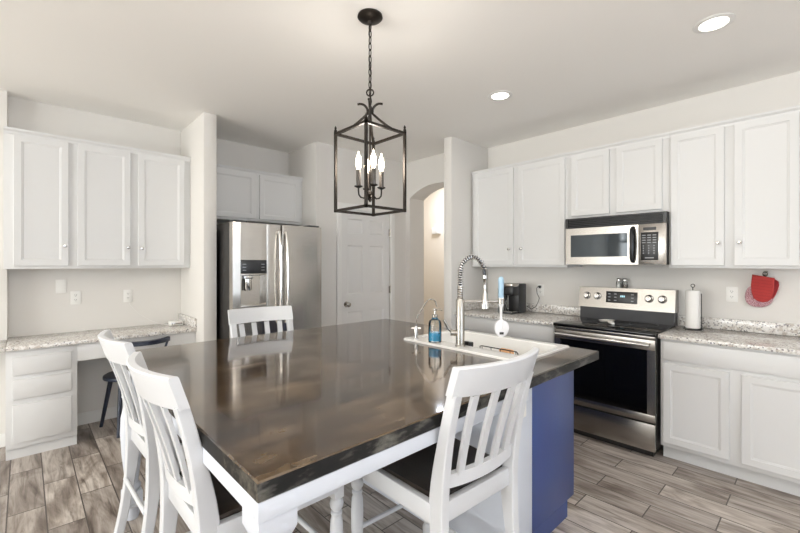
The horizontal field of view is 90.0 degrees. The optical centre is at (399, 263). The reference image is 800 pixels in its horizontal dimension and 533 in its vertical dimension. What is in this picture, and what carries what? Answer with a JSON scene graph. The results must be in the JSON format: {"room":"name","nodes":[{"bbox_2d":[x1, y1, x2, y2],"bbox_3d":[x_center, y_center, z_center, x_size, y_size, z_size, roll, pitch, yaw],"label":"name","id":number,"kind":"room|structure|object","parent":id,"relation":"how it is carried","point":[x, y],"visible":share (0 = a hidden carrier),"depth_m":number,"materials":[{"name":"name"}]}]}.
{"room":"kitchen","nodes":[
{"label":"kitchen","id":0,"kind":"room"},
{"bbox_2d":[0,89,7,445],"bbox_3d":[-5.050,0.036,1.361,5.305,2.740,0.240,0,0,-43],"label":"wall","id":1,"kind":"structure","parent":0,"point":[3,93],"depth_m":3.07,"materials":[{"name":"paint"}]},
{"bbox_2d":[0,405,122,447],"bbox_3d":[-4.121,1.356,2.142,7.729,0.100,0.134,0,0,-43],"label":"baseboard","id":2,"kind":"structure","parent":1,"relation":"attached to","point":[91,416],"depth_m":3.53,"materials":[{"name":"paint"}]},
{"bbox_2d":[8,96,287,413],"bbox_3d":[-2.235,0.036,4.089,2.535,2.740,0.120,0,0,-43],"label":"wall","id":3,"kind":"structure","parent":0,"point":[35,307],"depth_m":3.56,"materials":[{"name":"paint"}]},
{"bbox_2d":[56,279,65,292],"bbox_3d":[-2.879,0.194,3.397,0.070,0.115,0.006,0,0,-43],"label":"wall plate","id":4,"kind":"object","parent":3,"relation":"attached to","point":[60,284],"visible":1,"depth_m":3.40,"materials":[{"name":"plastic"}]},
{"bbox_2d":[70,291,80,304],"bbox_3d":[-2.807,0.296,3.462,0.070,0.115,0.008,0,0,-43],"label":"wall outlet","id":5,"kind":"object","parent":3,"relation":"attached to","point":[75,296],"visible":1,"depth_m":3.46,"materials":[{"name":"plastic"}]},
{"bbox_2d":[3,126,190,268],"bbox_3d":[-2.543,-0.481,3.463,1.259,1.044,0.368,0,0,-43],"label":"upper cabinet","id":6,"kind":"object","parent":3,"relation":"attached to","point":[69,202],"visible":1,"depth_m":3.27,"materials":[{"name":"paint"}]},
{"bbox_2d":[123,290,131,301],"bbox_3d":[-2.531,0.301,3.722,0.070,0.115,0.008,0,0,-43],"label":"wall outlet","id":7,"kind":"object","parent":3,"relation":"attached to","point":[127,294],"visible":1,"depth_m":3.72,"materials":[{"name":"plastic"}]},
{"bbox_2d":[217,164,302,225],"bbox_3d":[-1.618,-0.712,4.343,1.066,0.536,0.353,0,0,-43],"label":"upper cabinet","id":8,"kind":"object","parent":3,"relation":"attached to","point":[252,196],"visible":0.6,"depth_m":4.24,"materials":[{"name":"paint"}]},
{"bbox_2d":[181,112,216,341],"bbox_3d":[-1.928,0.036,3.812,0.112,2.740,0.705,0,0,-43],"label":"wall","id":9,"kind":"structure","parent":0,"point":[199,138],"depth_m":3.58,"materials":[{"name":"paint"}]},
{"bbox_2d":[178,313,196,327],"bbox_3d":[-2.039,0.545,3.833,0.020,0.088,0.519,0,0,-43],"label":"backsplash","id":10,"kind":"structure","parent":9,"relation":"attached to","point":[187,320],"depth_m":3.77,"materials":[{"name":"stone"}]},
{"bbox_2d":[288,144,310,225],"bbox_3d":[-1.132,0.036,4.687,0.110,2.740,0.519,0,0,-43],"label":"wall","id":11,"kind":"structure","parent":0,"point":[299,160],"depth_m":4.56,"materials":[{"name":"paint"}]},
{"bbox_2d":[311,142,405,326],"bbox_3d":[-0.459,0.036,4.887,1.365,2.740,0.110,0,0,-43],"label":"wall","id":12,"kind":"structure","parent":0,"point":[323,215],"depth_m":4.59,"materials":[{"name":"paint"}]},
{"bbox_2d":[336,202,394,324],"bbox_3d":[-0.397,0.352,4.857,0.889,2.107,0.022,0,0,-43],"label":"door frame","id":13,"kind":"structure","parent":12,"relation":"in","point":[340,205],"depth_m":4.59,"materials":[{"name":"paint"}]},
{"bbox_2d":[342,210,390,323],"bbox_3d":[-0.396,0.385,4.865,0.763,2.027,0.109,0,0,-43],"label":"door","id":14,"kind":"structure","parent":13,"relation":"attached to","point":[366,289],"depth_m":4.86,"materials":[{"name":"paint"}]},
{"bbox_2d":[0,0,799,162],"bbox_3d":[0.084,-1.384,0.422,11.700,0.100,10.700,0,0,-43],"label":"ceiling","id":15,"kind":"structure","parent":0,"point":[277,75],"depth_m":2.63,"materials":[{"name":"white paint"}]},
{"bbox_2d":[334,8,405,216],"bbox_3d":[-0.161,-0.804,2.154,0.282,1.057,0.281,0,0,-43],"label":"lantern pendant","id":16,"kind":"object","parent":15,"relation":"hanging from","point":[370,17],"visible":1,"depth_m":2.14,"materials":[{"name":"brown metal"}]},
{"bbox_2d":[488,90,511,100],"bbox_3d":[0.795,-1.330,3.177,0.190,0.008,0.190,0,0,-43],"label":"recessed light","id":17,"kind":"object","parent":15,"relation":"in","point":[501,95],"visible":1,"depth_m":3.17,"materials":[{"name":"paint"}]},
{"bbox_2d":[693,13,735,33],"bbox_3d":[1.742,-1.330,2.221,0.190,0.008,0.190,0,0,-43],"label":"recessed light","id":18,"kind":"object","parent":15,"relation":"in","point":[715,22],"visible":1,"depth_m":2.21,"materials":[{"name":"paint"}]},
{"bbox_2d":[0,417,799,532],"bbox_3d":[0.084,1.456,0.422,11.700,0.100,10.700,0,0,-43],"label":"floor","id":19,"kind":"structure","parent":0,"point":[76,488],"depth_m":2.39,"materials":[{"name":"grey tile"}]},
{"bbox_2d":[6,344,76,460],"bbox_3d":[-2.800,1.014,3.129,0.395,0.784,0.503,0,0,-43],"label":"base cabinet","id":20,"kind":"object","parent":19,"relation":"on","point":[41,383],"visible":0.94,"depth_m":2.94,"materials":[{"name":"paint"}]},
{"bbox_2d":[0,313,196,360],"bbox_3d":[-2.631,0.628,3.273,1.649,0.255,0.524,0,0,-43],"label":"granite desktop","id":21,"kind":"object","parent":20,"relation":"on","point":[189,323],"depth_m":3.32,"materials":[{"name":"beige stone"}]},
{"bbox_2d":[128,300,182,325],"bbox_3d":[-2.309,0.460,3.811,0.458,0.258,0.140,0,0,-6],"label":"power strip","id":22,"kind":"object","parent":21,"relation":"on","point":[175,322],"visible":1,"depth_m":3.79,"materials":[{"name":"plastic"}]},
{"bbox_2d":[99,336,169,437],"bbox_3d":[-2.273,1.022,3.442,0.512,0.773,0.429,0,0,36],"label":"desk chair","id":23,"kind":"object","parent":19,"relation":"on","point":[109,377],"visible":0.37,"depth_m":3.31,"materials":[{"name":"blue paint"}]},
{"bbox_2d":[98,329,191,532],"bbox_3d":[-1.062,0.862,1.952,0.657,1.088,0.462,0,0,-45],"label":"counter chair","id":24,"kind":"object","parent":19,"relation":"on","point":[139,431],"visible":0.27,"depth_m":1.71,"materials":[{"name":"paint"}]},
{"bbox_2d":[126,351,343,532],"bbox_3d":[-0.601,0.862,1.465,0.657,1.088,0.462,0,0,-44],"label":"counter chair","id":25,"kind":"object","parent":19,"relation":"on","point":[204,504],"visible":0.62,"depth_m":1.23,"materials":[{"name":"paint"}]},
{"bbox_2d":[228,306,293,337],"bbox_3d":[-0.829,0.862,2.664,0.462,1.088,0.657,0,0,-39],"label":"counter chair","id":26,"kind":"object","parent":19,"relation":"on","point":[279,313],"visible":0.09,"depth_m":2.88,"materials":[{"name":"paint"}]},
{"bbox_2d":[217,220,320,339],"bbox_3d":[-1.364,0.515,3.978,0.882,1.782,0.934,0,0,-43],"label":"refrigerator","id":27,"kind":"object","parent":19,"relation":"on","point":[259,265],"visible":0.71,"depth_m":3.63,"materials":[{"name":"grey metal"}]},
{"bbox_2d":[120,319,598,532],"bbox_3d":[-0.222,0.949,2.230,1.972,0.915,1.814,0,0,-43],"label":"kitchen island","id":28,"kind":"object","parent":19,"relation":"on","point":[285,420],"visible":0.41,"depth_m":1.64,"materials":[{"name":"white paint"},{"name":"stained wood"}]},
{"bbox_2d":[404,329,568,359],"bbox_3d":[0.505,0.587,2.449,0.546,0.218,0.839,0,0,-43],"label":"sink","id":29,"kind":"object","parent":28,"relation":"in","point":[522,346],"visible":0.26,"depth_m":2.48,"materials":[{"name":"ceramic"}]},
{"bbox_2d":[411,298,437,338],"bbox_3d":[0.157,0.349,2.542,0.168,0.256,0.038,0,0,2],"label":"tap","id":30,"kind":"object","parent":29,"relation":"on","point":[415,327],"visible":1,"depth_m":2.54,"materials":[{"name":"silver metal"}]},
{"bbox_2d":[428,309,441,342],"bbox_3d":[0.212,0.376,2.434,0.080,0.204,0.080,0,0,-43],"label":"soap dispenser","id":31,"kind":"object","parent":29,"relation":"on","point":[433,336],"visible":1,"depth_m":2.42,"materials":[{"name":"clear glass"}]},
{"bbox_2d":[465,341,472,346],"bbox_3d":[0.400,0.496,2.360,0.045,0.080,0.052,0,0,-43],"label":"sink caddy","id":32,"kind":"object","parent":29,"relation":"in","point":[468,343],"visible":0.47,"depth_m":2.34,"materials":[{"name":"black plastic"}]},
{"bbox_2d":[443,254,503,346],"bbox_3d":[0.424,0.211,2.307,0.355,0.534,0.058,0,0,2],"label":"kitchen faucet","id":33,"kind":"object","parent":29,"relation":"on","point":[459,332],"visible":1,"depth_m":2.30,"materials":[{"name":"silver metal"}]},
{"bbox_2d":[494,277,508,336],"bbox_3d":[0.586,0.249,2.310,0.082,0.350,0.034,0,0,0],"label":"dish brush","id":34,"kind":"object","parent":33,"relation":"hanging from","point":[501,327],"visible":0.99,"depth_m":2.30,"materials":[{"name":"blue plastic"}]},
{"bbox_2d":[480,345,517,354],"bbox_3d":[0.561,0.503,2.218,0.064,0.077,0.246,0,0,-43],"label":"rack","id":35,"kind":"object","parent":29,"relation":"in","point":[481,345],"visible":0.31,"depth_m":2.19,"materials":[{"name":"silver metal"}]},
{"bbox_2d":[499,348,513,353],"bbox_3d":[0.584,0.504,2.196,0.030,0.068,0.080,0,0,-43],"label":"sponge","id":36,"kind":"object","parent":35,"relation":"in","point":[510,352],"visible":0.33,"depth_m":2.19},
{"bbox_2d":[351,347,538,532],"bbox_3d":[0.172,0.862,1.571,0.462,1.088,0.657,0,0,-40],"label":"counter chair","id":37,"kind":"object","parent":19,"relation":"on","point":[441,481],"visible":0.81,"depth_m":1.40,"materials":[{"name":"paint"}]},
{"bbox_2d":[464,316,554,342],"bbox_3d":[1.176,0.972,4.031,0.603,0.868,1.095,0,0,-43],"label":"base cabinet","id":38,"kind":"object","parent":19,"relation":"on","point":[544,333],"visible":0.09,"depth_m":3.69,"materials":[{"name":"paint"}]},
{"bbox_2d":[454,303,579,325],"bbox_3d":[1.170,0.478,4.025,0.619,0.115,1.095,0,0,-43],"label":"countertop","id":39,"kind":"structure","parent":38,"relation":"on","point":[542,314],"depth_m":3.97,"materials":[{"name":"beige stone"}]},
{"bbox_2d":[498,283,540,313],"bbox_3d":[1.223,0.351,4.135,0.443,0.308,0.224,0,0,-27],"label":"coffee maker","id":40,"kind":"object","parent":39,"relation":"on","point":[514,293],"visible":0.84,"depth_m":4.06,"materials":[{"name":"black plastic"}]},
{"bbox_2d":[503,311,517,313],"bbox_3d":[1.115,0.494,4.037,0.125,0.022,0.109,0,0,-43],"label":"drip tray","id":41,"kind":"object","parent":40,"relation":"on","point":[504,312],"depth_m":4.00,"materials":[{"name":"black plastic"}]},
{"bbox_2d":[553,286,678,456],"bbox_3d":[1.771,0.811,3.316,0.688,1.190,0.760,0,0,-43],"label":"range","id":42,"kind":"object","parent":19,"relation":"on","point":[617,395],"visible":0.94,"depth_m":3.11,"materials":[{"name":"grey metal"}]},
{"bbox_2d":[599,319,614,324],"bbox_3d":[1.729,0.482,3.348,0.126,0.032,0.215,0,0,30],"label":"spoon rest","id":43,"kind":"object","parent":42,"relation":"on","point":[610,321],"visible":1,"depth_m":3.36,"materials":[{"name":"white ceramic"}]},
{"bbox_2d":[599,319,614,322],"bbox_3d":[1.753,0.488,3.391,0.128,0.018,0.115,0,0,-43],"label":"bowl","id":44,"kind":"object","parent":43,"relation":"on","point":[601,320],"depth_m":3.39,"materials":[{"name":"white ceramic"}]},
{"bbox_2d":[553,317,674,336],"bbox_3d":[1.751,0.512,3.297,0.542,0.028,0.756,0,0,-43],"label":"cooktop","id":45,"kind":"object","parent":42,"relation":"in","point":[628,327],"depth_m":3.21,"materials":[{"name":"black glass"}]},
{"bbox_2d":[616,278,620,287],"bbox_3d":[1.950,0.172,3.565,0.042,0.086,0.042,0,0,-43],"label":"spice shaker","id":46,"kind":"object","parent":42,"relation":"on","point":[617,279],"visible":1,"depth_m":3.55,"materials":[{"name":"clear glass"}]},
{"bbox_2d":[622,278,627,287],"bbox_3d":[1.984,0.172,3.528,0.042,0.086,0.042,0,0,-43],"label":"spice shaker","id":47,"kind":"object","parent":42,"relation":"on","point":[623,279],"visible":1,"depth_m":3.52,"materials":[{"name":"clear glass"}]},
{"bbox_2d":[661,339,799,496],"bbox_3d":[2.394,0.972,2.735,0.603,0.868,0.917,0,0,-43],"label":"base cabinet","id":48,"kind":"object","parent":19,"relation":"on","point":[731,411],"visible":0.91,"depth_m":2.58,"materials":[{"name":"paint"}]},
{"bbox_2d":[658,315,799,354],"bbox_3d":[2.384,0.478,2.733,0.619,0.115,0.927,0,0,-43],"label":"countertop","id":49,"kind":"structure","parent":48,"relation":"on","point":[745,334],"depth_m":2.81,"materials":[{"name":"beige stone"}]},
{"bbox_2d":[683,284,704,330],"bbox_3d":[2.225,0.329,3.035,0.131,0.350,0.137,0,0,-43],"label":"paper towel holder","id":50,"kind":"object","parent":49,"relation":"on","point":[700,329],"visible":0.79,"depth_m":2.98,"materials":[{"name":"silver metal"}]},
{"bbox_2d":[685,290,700,328],"bbox_3d":[2.223,0.345,3.037,0.094,0.285,0.094,0,0,-43],"label":"paper towel roll","id":51,"kind":"object","parent":50,"relation":"on","point":[692,297],"visible":0.99,"depth_m":3.00,"materials":[{"name":"white paper"}]},
{"bbox_2d":[406,153,443,323],"bbox_3d":[0.529,0.036,5.029,0.270,2.740,1.035,0,0,-43],"label":"wall","id":52,"kind":"structure","parent":0,"point":[425,176],"depth_m":5.29,"materials":[{"name":"paint"}]},
{"bbox_2d":[424,188,443,326],"bbox_3d":[0.707,0.036,5.880,1.155,2.740,3.600,0,0,-43],"label":"wall","id":53,"kind":"structure","parent":0,"point":[434,203],"depth_m":6.69,"materials":[{"name":"beige paint"}]},
{"bbox_2d":[432,227,440,233],"bbox_3d":[0.599,-0.544,6.626,0.050,0.110,0.165,0,0,-43],"label":"door chime","id":54,"kind":"object","parent":53,"relation":"attached to","point":[435,230],"visible":1,"depth_m":6.59,"materials":[{"name":"plastic"}]},
{"bbox_2d":[444,136,487,328],"bbox_3d":[0.787,0.036,4.490,0.783,2.740,0.105,0,0,-43],"label":"wall","id":55,"kind":"structure","parent":0,"point":[461,157],"depth_m":4.26,"materials":[{"name":"paint"}]},
{"bbox_2d":[464,303,480,309],"bbox_3d":[0.813,0.463,4.427,0.589,0.084,0.020,0,0,-43],"label":"backsplash","id":56,"kind":"structure","parent":55,"relation":"attached to","point":[467,306],"depth_m":4.39,"materials":[{"name":"stone"}]},
{"bbox_2d":[488,71,799,326],"bbox_3d":[3.694,0.036,1.881,0.120,2.740,7.680,0,0,-43],"label":"wall","id":57,"kind":"structure","parent":0,"point":[562,285],"depth_m":3.34,"materials":[{"name":"paint"}]},
{"bbox_2d":[471,153,581,266],"bbox_3d":[1.257,-0.484,4.116,0.368,1.037,1.055,0,0,-43],"label":"upper cabinet","id":58,"kind":"object","parent":57,"relation":"attached to","point":[519,210],"visible":0.95,"depth_m":3.95,"materials":[{"name":"paint"}]},
{"bbox_2d":[489,303,579,315],"bbox_3d":[1.389,0.463,4.230,0.020,0.084,1.054,0,0,-43],"label":"backsplash","id":59,"kind":"structure","parent":57,"relation":"attached to","point":[556,309],"depth_m":4.06,"materials":[{"name":"stone"}]},
{"bbox_2d":[537,284,543,295],"bbox_3d":[1.462,0.276,4.161,0.008,0.115,0.070,0,0,-43],"label":"wall outlet","id":60,"kind":"object","parent":57,"relation":"attached to","point":[540,291],"visible":1,"depth_m":4.16,"materials":[{"name":"plastic"}]},
{"bbox_2d":[566,132,668,218],"bbox_3d":[1.898,-0.700,3.452,0.343,0.606,0.788,0,0,-43],"label":"upper cabinet","id":61,"kind":"object","parent":57,"relation":"attached to","point":[631,176],"visible":0.77,"depth_m":3.30,"materials":[{"name":"paint"}]},
{"bbox_2d":[566,211,668,264],"bbox_3d":[1.865,-0.194,3.403,0.460,0.403,0.765,0,0,-43],"label":"microwave","id":62,"kind":"object","parent":61,"relation":"attached to","point":[638,238],"visible":1,"depth_m":3.25,"materials":[{"name":"silver metal"}]},
{"bbox_2d":[726,287,737,301],"bbox_3d":[2.519,0.234,3.037,0.008,0.115,0.070,0,0,-43],"label":"wall outlet","id":63,"kind":"object","parent":57,"relation":"attached to","point":[731,292],"visible":1,"depth_m":3.03,"materials":[{"name":"plastic"}]},
{"bbox_2d":[668,105,799,268],"bbox_3d":[2.415,-0.484,2.884,0.368,1.037,0.745,0,0,-43],"label":"upper cabinet","id":64,"kind":"object","parent":57,"relation":"attached to","point":[734,184],"visible":1,"depth_m":2.76,"materials":[{"name":"paint"}]},
{"bbox_2d":[679,315,799,336],"bbox_3d":[2.603,0.463,2.938,0.020,0.084,0.927,0,0,-43],"label":"backsplash","id":65,"kind":"structure","parent":57,"relation":"attached to","point":[788,329],"depth_m":2.95,"materials":[{"name":"stone"}]},
{"bbox_3d":[2.628,0.074,2.878,0.067,0.041,0.030,0,0,-43],"label":"wall hook","id":66,"kind":"object","parent":57,"relation":"attached to","visible":0},
{"bbox_2d":[745,280,778,306],"bbox_3d":[2.619,0.212,2.897,0.016,0.211,0.184,0,0,-43],"label":"oven mitt","id":67,"kind":"object","parent":66,"relation":"hanging from","point":[750,300],"visible":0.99,"depth_m":2.91,"materials":[{"name":"fabric"}]},
{"bbox_2d":[751,275,774,301],"bbox_3d":[2.608,0.179,2.877,0.022,0.199,0.128,0,0,-43],"label":"oven mitt","id":68,"kind":"object","parent":66,"relation":"hanging from","point":[762,287],"visible":1,"depth_m":2.87,"materials":[{"name":"red fabric"}]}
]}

